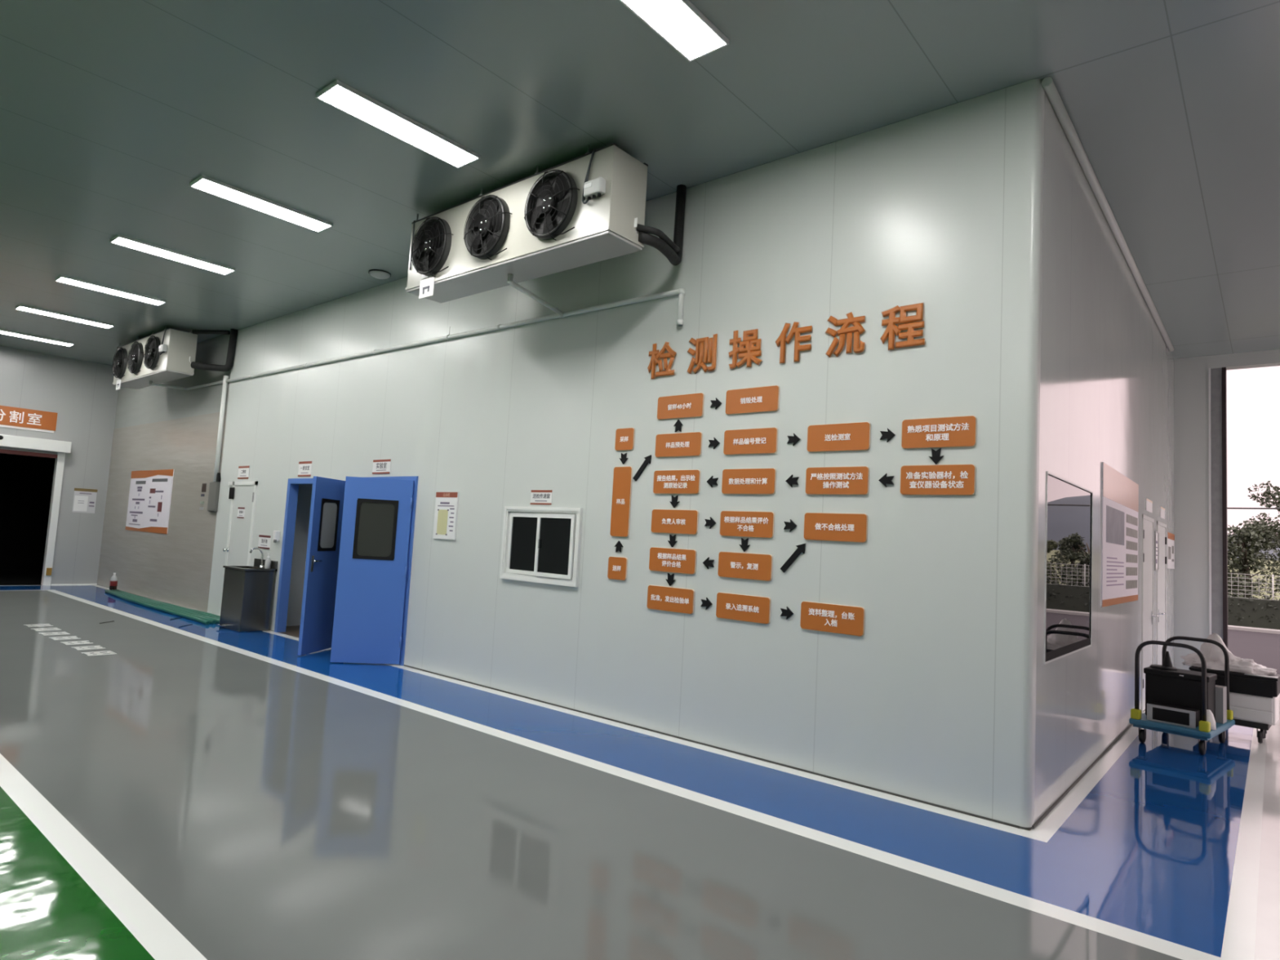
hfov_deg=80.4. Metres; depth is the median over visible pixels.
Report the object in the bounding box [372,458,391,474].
room sign
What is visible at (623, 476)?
plaque
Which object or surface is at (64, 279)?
recessed light
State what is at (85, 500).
print
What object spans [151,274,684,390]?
drain pipe
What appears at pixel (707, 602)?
arrow
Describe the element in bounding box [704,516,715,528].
arrow
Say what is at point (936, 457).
arrow
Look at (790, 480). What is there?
arrow
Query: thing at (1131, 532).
photo
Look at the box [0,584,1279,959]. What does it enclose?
floor
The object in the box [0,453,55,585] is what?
doorway
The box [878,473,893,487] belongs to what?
arrow
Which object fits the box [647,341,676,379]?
title character
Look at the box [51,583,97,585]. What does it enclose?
baseboard
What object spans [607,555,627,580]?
plaque
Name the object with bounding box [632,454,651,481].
arrow
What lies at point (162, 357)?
cooler
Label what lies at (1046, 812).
trim
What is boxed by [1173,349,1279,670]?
wall
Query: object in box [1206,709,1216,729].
paper roll
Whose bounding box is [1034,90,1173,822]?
wall
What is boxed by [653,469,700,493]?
plaque
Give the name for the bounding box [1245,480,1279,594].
tree
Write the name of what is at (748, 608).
plaque
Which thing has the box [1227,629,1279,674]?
floor
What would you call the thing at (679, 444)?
plaque
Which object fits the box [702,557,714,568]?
arrow
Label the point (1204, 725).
bumper cover
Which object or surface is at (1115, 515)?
photo
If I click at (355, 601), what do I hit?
door
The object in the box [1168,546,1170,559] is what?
picture
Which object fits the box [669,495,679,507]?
arrow
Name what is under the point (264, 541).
room sign
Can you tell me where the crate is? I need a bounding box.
[1143,666,1217,720]
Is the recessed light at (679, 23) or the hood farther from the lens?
the hood
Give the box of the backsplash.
[253,558,277,570]
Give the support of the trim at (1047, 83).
attached to the wall at (1107, 377)
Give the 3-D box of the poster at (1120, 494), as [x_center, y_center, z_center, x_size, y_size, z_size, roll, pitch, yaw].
[4.322,0.525,6.797,0.012,1.150,2.030,-1,-6,40]
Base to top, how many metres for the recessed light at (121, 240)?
0.028 m
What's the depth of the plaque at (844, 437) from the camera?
5.16 m
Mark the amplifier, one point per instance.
(1157, 712)
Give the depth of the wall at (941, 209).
5.70 m
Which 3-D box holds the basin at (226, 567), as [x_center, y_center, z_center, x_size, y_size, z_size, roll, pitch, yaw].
[-5.292,1.266,10.270,0.670,0.165,0.425,-1,-6,40]
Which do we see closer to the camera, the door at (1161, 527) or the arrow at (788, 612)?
the arrow at (788, 612)
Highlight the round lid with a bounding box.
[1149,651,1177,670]
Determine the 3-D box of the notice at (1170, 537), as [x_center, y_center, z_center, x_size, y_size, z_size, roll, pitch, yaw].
[6.940,0.928,9.914,0.017,0.460,0.840,-1,-6,40]
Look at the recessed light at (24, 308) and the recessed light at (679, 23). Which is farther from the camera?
the recessed light at (24, 308)
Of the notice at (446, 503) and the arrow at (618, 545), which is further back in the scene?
the notice at (446, 503)
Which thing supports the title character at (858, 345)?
attached to the wall at (941, 209)
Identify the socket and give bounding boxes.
[1226,709,1233,719]
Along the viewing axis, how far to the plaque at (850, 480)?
5.13 m
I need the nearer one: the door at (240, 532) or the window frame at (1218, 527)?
the window frame at (1218, 527)
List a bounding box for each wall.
[0,346,118,585]
[97,79,1044,826]
[286,484,312,626]
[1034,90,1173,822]
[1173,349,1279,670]
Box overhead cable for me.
[1226,506,1279,509]
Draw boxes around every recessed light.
[0,328,74,346]
[14,304,114,328]
[54,275,166,306]
[109,234,235,275]
[189,174,333,232]
[315,80,480,168]
[618,0,728,62]
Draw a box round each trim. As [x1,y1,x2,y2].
[97,584,1133,829]
[1041,76,1173,351]
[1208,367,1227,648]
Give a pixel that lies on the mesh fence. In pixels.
(1272, 575)
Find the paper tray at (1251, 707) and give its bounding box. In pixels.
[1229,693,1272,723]
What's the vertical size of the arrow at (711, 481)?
0.090 m
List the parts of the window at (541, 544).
sash, pane, pane, sash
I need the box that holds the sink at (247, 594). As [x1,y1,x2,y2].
[217,546,277,632]
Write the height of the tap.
0.279 m
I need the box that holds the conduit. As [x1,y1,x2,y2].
[213,375,228,481]
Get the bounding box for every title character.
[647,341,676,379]
[687,333,717,373]
[728,328,762,369]
[775,321,812,364]
[825,311,865,357]
[880,302,924,350]
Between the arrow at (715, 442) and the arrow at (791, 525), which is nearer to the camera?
the arrow at (791, 525)
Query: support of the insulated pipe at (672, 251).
attached to the ceiling
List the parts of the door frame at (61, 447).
rail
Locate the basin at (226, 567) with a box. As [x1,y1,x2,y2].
[222,565,276,570]
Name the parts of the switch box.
door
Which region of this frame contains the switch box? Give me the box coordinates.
[207,472,221,511]
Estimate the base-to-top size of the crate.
0.410 m
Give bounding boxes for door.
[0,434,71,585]
[220,480,257,609]
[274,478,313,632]
[297,475,418,665]
[1142,514,1158,713]
[1156,520,1166,664]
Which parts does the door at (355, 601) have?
lever handle, pane, pane, frame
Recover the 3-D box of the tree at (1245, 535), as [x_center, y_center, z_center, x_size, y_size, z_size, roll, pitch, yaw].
[21.477,3.238,27.444,2.950,3.714,3.798,-1,-6,43]
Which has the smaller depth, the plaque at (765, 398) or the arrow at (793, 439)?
the arrow at (793, 439)
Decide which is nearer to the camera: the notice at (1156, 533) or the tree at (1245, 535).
the notice at (1156, 533)
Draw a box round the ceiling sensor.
[368,269,391,279]
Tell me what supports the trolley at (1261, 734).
on the floor at (197, 790)
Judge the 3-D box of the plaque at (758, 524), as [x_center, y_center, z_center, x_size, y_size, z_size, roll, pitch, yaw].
[0.781,0.324,5.571,0.456,0.190,0.019,-1,-6,40]
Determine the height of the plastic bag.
0.320 m
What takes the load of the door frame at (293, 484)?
in the wall at (941, 209)
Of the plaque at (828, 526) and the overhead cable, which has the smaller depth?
the plaque at (828, 526)
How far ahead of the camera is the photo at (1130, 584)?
7.19 m
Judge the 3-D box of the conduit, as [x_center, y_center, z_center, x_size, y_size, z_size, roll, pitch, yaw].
[-6.529,-0.801,11.808,0.068,1.660,0.072,-1,-6,40]
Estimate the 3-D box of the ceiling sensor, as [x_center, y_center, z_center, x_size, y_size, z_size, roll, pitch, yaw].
[-3.011,-2.366,8.769,0.250,0.055,0.250,-1,-6,40]
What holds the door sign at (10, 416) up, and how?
attached to the wall at (83, 394)
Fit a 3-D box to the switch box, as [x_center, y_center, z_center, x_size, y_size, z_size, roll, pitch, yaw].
[-6.614,0.188,11.772,0.300,0.600,0.048,-1,-6,40]
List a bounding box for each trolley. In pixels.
[1128,635,1235,755]
[1232,718,1271,742]
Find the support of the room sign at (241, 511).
attached to the door at (240, 532)
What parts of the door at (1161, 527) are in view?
lever handle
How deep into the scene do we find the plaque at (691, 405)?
6.06 m
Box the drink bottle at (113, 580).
[109,573,117,589]
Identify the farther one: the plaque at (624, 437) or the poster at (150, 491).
the poster at (150, 491)
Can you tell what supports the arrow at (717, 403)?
attached to the wall at (941, 209)
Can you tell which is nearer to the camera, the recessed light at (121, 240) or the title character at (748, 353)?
the title character at (748, 353)
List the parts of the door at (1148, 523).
lever handle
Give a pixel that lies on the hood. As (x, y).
(6, 441)
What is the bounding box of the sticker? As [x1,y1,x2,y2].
[201,483,206,492]
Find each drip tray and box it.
[113,369,193,389]
[407,230,642,302]
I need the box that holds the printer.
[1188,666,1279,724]
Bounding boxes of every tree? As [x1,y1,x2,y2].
[1227,520,1279,599]
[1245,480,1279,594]
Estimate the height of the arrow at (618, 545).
0.096 m
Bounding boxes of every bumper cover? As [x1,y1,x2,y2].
[1130,707,1141,719]
[1199,720,1210,732]
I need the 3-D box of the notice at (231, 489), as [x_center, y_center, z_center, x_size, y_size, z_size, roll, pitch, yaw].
[-6.115,0.197,11.348,0.150,0.170,0.010,-1,-6,40]
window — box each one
[499,506,582,586]
[1044,471,1093,664]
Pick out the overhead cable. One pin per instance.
(1227, 507)
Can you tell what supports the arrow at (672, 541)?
attached to the wall at (941, 209)
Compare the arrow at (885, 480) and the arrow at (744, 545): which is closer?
the arrow at (885, 480)
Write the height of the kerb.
0.320 m
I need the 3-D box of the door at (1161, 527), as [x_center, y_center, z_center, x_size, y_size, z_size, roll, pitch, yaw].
[6.287,1.537,9.167,0.165,2.040,0.940,-1,-6,40]
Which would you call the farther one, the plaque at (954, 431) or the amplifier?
the amplifier
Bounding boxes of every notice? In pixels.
[71,488,97,513]
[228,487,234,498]
[432,492,458,539]
[1154,530,1159,570]
[1166,532,1174,568]
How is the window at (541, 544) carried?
in the wall at (941, 209)
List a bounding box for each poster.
[125,469,173,533]
[1100,462,1138,607]
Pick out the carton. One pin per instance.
(1220, 691)
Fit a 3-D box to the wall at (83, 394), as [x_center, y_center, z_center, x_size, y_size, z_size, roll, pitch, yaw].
[-14.102,-0.599,11.299,0.120,4.395,10.700,-1,-6,40]
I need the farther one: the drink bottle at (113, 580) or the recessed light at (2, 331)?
the drink bottle at (113, 580)
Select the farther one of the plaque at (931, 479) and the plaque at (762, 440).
the plaque at (762, 440)
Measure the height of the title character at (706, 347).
0.302 m
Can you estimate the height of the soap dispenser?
0.160 m
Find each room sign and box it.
[236,506,244,518]
[237,466,249,479]
[257,534,271,549]
[297,461,312,476]
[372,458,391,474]
[530,489,552,504]
[1145,497,1152,513]
[1159,506,1164,519]
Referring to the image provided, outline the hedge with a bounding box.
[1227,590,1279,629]
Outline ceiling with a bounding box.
[0,0,1279,365]
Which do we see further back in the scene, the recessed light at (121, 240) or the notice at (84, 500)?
the notice at (84, 500)
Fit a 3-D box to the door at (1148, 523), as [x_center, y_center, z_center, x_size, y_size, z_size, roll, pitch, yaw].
[5.468,1.417,8.191,0.165,2.040,0.940,-1,-6,40]
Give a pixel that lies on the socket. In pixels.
(1229, 713)
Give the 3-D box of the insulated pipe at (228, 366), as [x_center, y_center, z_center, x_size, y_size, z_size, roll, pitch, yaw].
[-6.659,-2.027,11.823,0.774,0.669,0.142,3,-4,6]
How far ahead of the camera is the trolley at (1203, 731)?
6.40 m
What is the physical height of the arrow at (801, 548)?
0.211 m
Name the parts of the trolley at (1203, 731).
hoop handle, hoop handle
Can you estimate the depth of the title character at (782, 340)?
5.44 m
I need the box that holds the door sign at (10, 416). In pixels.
[0,405,57,432]
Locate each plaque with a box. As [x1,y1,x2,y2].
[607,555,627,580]
[609,466,632,537]
[614,427,635,450]
[647,585,694,613]
[648,546,697,574]
[651,509,698,534]
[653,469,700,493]
[654,431,702,457]
[657,392,704,420]
[715,591,771,624]
[717,551,773,581]
[720,511,774,537]
[721,467,776,494]
[723,426,777,455]
[725,385,779,414]
[800,600,865,636]
[803,512,867,542]
[805,466,869,494]
[807,422,871,452]
[899,463,975,495]
[901,415,977,448]
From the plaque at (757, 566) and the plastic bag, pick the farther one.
the plastic bag
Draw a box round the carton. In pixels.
[1215,684,1226,723]
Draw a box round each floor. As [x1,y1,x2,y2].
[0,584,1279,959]
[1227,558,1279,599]
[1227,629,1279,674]
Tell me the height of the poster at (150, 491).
1.110 m
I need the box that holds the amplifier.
[1146,702,1199,728]
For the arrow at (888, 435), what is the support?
attached to the wall at (941, 209)
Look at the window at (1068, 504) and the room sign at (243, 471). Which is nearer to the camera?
the window at (1068, 504)
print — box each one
[78,493,94,506]
[128,486,163,524]
[435,502,454,535]
[1106,556,1124,586]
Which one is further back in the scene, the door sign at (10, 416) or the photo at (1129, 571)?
the door sign at (10, 416)
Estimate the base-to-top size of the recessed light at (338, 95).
0.028 m
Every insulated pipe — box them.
[189,328,238,371]
[634,184,686,266]
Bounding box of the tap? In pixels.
[248,546,263,567]
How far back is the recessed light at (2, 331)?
13.07 m
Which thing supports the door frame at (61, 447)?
in the wall at (83, 394)
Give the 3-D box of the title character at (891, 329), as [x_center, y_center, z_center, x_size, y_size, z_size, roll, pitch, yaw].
[1.713,-1.001,4.948,0.295,0.295,0.026,-1,-6,40]
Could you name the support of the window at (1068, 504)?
in the wall at (1107, 377)
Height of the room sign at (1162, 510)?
0.130 m
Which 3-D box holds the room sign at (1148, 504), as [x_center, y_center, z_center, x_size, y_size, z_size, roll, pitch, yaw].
[5.548,0.281,8.263,0.013,0.130,0.500,-1,-6,40]
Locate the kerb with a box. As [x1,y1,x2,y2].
[1227,625,1279,634]
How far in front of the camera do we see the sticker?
12.09 m
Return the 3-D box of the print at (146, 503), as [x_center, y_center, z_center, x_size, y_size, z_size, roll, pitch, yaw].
[-8.946,0.470,13.713,1.630,0.708,0.002,-1,-6,40]
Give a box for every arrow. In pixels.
[614,540,622,552]
[619,453,627,464]
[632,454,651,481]
[665,573,675,586]
[667,534,676,546]
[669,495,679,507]
[673,419,683,431]
[700,597,711,609]
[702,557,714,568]
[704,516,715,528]
[706,475,718,487]
[707,437,719,448]
[710,397,721,408]
[739,537,750,551]
[780,543,805,572]
[780,606,793,619]
[783,519,796,532]
[785,474,799,487]
[786,433,799,445]
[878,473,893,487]
[880,428,895,441]
[928,448,943,464]
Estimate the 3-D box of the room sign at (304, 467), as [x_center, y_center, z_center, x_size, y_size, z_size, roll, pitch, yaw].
[-4.419,-0.146,9.998,0.355,0.200,0.008,-1,-6,40]
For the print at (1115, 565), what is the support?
attached to the poster at (1120, 494)
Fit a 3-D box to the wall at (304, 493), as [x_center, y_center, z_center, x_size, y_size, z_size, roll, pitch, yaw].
[-3.411,-0.047,10.850,16.840,4.395,2.400,-1,-6,40]
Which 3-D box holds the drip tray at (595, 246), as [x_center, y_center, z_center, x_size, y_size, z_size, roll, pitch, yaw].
[-1.073,-1.714,6.357,2.530,0.086,0.379,-1,-6,40]
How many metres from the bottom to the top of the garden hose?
0.062 m
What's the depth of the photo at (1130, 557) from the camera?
7.20 m
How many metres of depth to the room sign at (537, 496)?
7.01 m
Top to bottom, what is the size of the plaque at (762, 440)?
0.190 m
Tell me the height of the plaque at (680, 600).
0.190 m
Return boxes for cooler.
[111,325,197,390]
[405,142,648,302]
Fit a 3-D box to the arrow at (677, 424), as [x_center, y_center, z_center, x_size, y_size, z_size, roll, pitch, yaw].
[0.307,-0.434,6.066,0.090,0.100,0.014,-1,-6,40]
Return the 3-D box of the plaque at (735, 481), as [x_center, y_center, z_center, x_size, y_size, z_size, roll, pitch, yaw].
[0.798,0.010,5.596,0.456,0.190,0.019,-1,-6,40]
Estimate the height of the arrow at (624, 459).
0.096 m
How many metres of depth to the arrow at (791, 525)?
5.33 m
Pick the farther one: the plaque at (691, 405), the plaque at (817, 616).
the plaque at (691, 405)
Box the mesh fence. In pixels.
[1227,573,1279,599]
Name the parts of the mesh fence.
post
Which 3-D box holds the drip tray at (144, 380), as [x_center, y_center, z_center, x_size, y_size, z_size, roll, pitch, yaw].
[-8.074,-1.621,12.512,2.530,0.086,0.379,-1,-6,40]
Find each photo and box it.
[1106,505,1124,545]
[1125,553,1137,563]
[1125,567,1137,575]
[1125,579,1137,589]
[1126,514,1137,525]
[1126,527,1137,538]
[1126,540,1137,551]
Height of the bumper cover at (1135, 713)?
0.085 m
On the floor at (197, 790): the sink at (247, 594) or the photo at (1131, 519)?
the sink at (247, 594)
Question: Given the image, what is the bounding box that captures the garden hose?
[104,589,220,624]
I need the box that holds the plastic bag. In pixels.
[1180,632,1276,675]
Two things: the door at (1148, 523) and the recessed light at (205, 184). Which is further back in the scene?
the door at (1148, 523)
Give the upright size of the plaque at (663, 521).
0.190 m
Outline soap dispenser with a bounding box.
[272,530,279,542]
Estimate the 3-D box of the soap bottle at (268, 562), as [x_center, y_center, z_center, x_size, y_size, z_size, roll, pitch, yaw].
[-5.037,1.095,10.266,0.074,0.202,0.074,-1,-6,40]
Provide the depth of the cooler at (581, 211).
5.99 m
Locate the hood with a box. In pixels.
[0,434,71,453]
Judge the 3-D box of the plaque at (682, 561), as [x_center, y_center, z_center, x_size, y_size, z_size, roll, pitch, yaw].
[0.253,0.633,5.976,0.456,0.190,0.019,-1,-6,40]
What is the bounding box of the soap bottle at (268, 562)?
[264,553,271,568]
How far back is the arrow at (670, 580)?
5.96 m
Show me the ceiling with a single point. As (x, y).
(110, 110)
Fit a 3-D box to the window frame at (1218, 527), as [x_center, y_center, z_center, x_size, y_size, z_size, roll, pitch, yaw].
[7.714,0.594,10.112,0.185,4.220,0.190,-1,-6,40]

